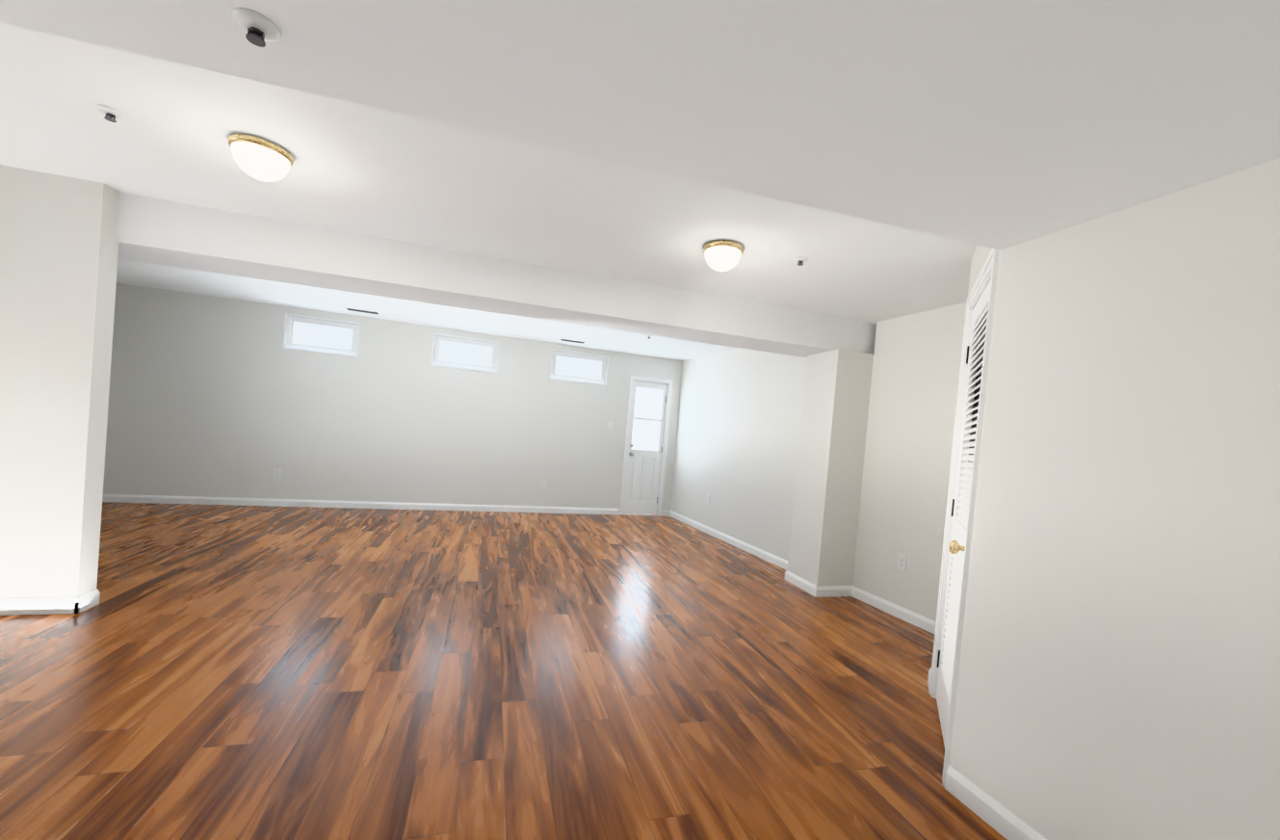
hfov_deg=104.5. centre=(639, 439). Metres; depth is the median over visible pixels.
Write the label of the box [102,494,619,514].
baseboard
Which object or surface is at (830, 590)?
baseboard
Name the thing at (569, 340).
ceiling vent
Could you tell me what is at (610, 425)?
switch plate
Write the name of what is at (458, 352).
window
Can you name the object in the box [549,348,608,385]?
window
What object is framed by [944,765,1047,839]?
baseboard
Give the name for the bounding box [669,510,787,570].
baseboard
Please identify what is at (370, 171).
ceiling
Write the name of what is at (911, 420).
wall
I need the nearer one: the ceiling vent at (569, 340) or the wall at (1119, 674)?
the wall at (1119, 674)
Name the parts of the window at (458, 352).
glass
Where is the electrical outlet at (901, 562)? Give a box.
[897,553,907,571]
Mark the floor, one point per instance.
(258, 673)
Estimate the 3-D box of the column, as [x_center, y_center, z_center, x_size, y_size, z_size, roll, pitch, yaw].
[1.784,0.294,4.477,0.550,2.100,0.440,5,1,-17]
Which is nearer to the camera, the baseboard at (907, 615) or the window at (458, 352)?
the baseboard at (907, 615)
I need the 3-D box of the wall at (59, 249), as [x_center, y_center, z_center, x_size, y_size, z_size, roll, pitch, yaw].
[-4.149,-0.311,2.477,2.280,2.380,0.140,5,1,-17]
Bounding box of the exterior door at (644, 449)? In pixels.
[623,380,667,514]
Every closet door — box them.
[935,278,991,747]
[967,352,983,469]
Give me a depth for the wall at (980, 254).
2.37 m
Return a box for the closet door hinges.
[937,345,969,667]
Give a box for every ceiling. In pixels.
[0,0,1279,250]
[0,23,976,323]
[116,259,739,361]
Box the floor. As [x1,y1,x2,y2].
[0,501,1006,839]
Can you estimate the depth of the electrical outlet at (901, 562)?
3.84 m
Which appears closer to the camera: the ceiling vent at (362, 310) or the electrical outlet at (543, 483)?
the ceiling vent at (362, 310)
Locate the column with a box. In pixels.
[787,349,873,585]
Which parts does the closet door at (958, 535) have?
knob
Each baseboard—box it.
[0,597,80,615]
[74,588,100,613]
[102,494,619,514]
[661,509,669,516]
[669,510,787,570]
[784,571,815,596]
[814,585,852,597]
[851,585,935,633]
[927,667,931,690]
[942,764,949,786]
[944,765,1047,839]
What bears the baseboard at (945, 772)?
attached to the wall at (980, 254)
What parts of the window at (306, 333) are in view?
glass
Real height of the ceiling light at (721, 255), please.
0.135 m
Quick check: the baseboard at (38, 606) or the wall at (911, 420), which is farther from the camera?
the wall at (911, 420)
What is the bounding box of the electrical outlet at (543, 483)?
[541,478,547,487]
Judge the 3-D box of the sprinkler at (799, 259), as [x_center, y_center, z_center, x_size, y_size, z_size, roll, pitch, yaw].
[0.959,-1.065,2.961,0.084,0.035,0.084,5,1,-17]
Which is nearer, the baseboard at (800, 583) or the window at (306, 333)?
the baseboard at (800, 583)
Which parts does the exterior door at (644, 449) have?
knob, glass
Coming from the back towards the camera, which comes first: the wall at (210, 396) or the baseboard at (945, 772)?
the wall at (210, 396)
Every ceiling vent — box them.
[343,307,380,314]
[558,338,586,343]
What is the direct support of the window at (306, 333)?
in the wall at (210, 396)
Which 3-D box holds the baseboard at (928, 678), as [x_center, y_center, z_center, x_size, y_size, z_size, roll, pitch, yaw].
[1.606,1.320,2.738,0.016,0.088,0.119,5,1,27]
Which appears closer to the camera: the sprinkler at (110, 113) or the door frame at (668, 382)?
the sprinkler at (110, 113)
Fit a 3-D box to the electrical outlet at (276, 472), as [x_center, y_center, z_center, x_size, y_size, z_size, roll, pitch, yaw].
[-4.365,0.399,5.959,0.072,0.117,0.011,5,1,-17]
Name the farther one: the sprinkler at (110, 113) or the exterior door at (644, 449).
the exterior door at (644, 449)
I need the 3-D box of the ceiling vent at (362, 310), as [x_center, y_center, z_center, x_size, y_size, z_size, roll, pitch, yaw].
[-3.238,-1.506,5.787,0.362,0.010,0.162,5,1,-17]
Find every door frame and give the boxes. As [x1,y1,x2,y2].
[619,374,673,516]
[928,248,999,782]
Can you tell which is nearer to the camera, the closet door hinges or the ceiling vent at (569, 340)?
the closet door hinges
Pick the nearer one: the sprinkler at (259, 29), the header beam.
the sprinkler at (259, 29)
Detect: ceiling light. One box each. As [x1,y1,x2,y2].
[227,132,293,181]
[703,239,743,271]
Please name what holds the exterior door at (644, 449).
in the wall at (210, 396)
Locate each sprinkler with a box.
[95,104,126,122]
[231,7,281,47]
[793,256,808,265]
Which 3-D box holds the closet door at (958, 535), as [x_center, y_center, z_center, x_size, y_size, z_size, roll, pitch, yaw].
[1.494,0.332,2.267,0.524,2.033,0.537,5,1,-17]
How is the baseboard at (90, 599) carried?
attached to the wall at (59, 249)
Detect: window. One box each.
[282,313,360,357]
[430,333,499,372]
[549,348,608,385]
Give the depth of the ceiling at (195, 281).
5.62 m
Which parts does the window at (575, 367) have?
glass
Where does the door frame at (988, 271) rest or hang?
attached to the wall at (980, 254)
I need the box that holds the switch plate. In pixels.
[607,420,613,429]
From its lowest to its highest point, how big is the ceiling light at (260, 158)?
0.135 m
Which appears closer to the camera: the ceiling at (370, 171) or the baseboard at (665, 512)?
the ceiling at (370, 171)
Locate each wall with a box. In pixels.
[0,164,118,598]
[103,283,682,510]
[670,302,966,621]
[949,244,1000,765]
[950,157,1279,839]
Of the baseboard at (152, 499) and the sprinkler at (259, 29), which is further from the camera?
the baseboard at (152, 499)
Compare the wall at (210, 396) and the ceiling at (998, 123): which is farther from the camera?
the wall at (210, 396)
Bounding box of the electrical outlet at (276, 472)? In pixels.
[273,468,281,477]
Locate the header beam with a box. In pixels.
[114,191,876,357]

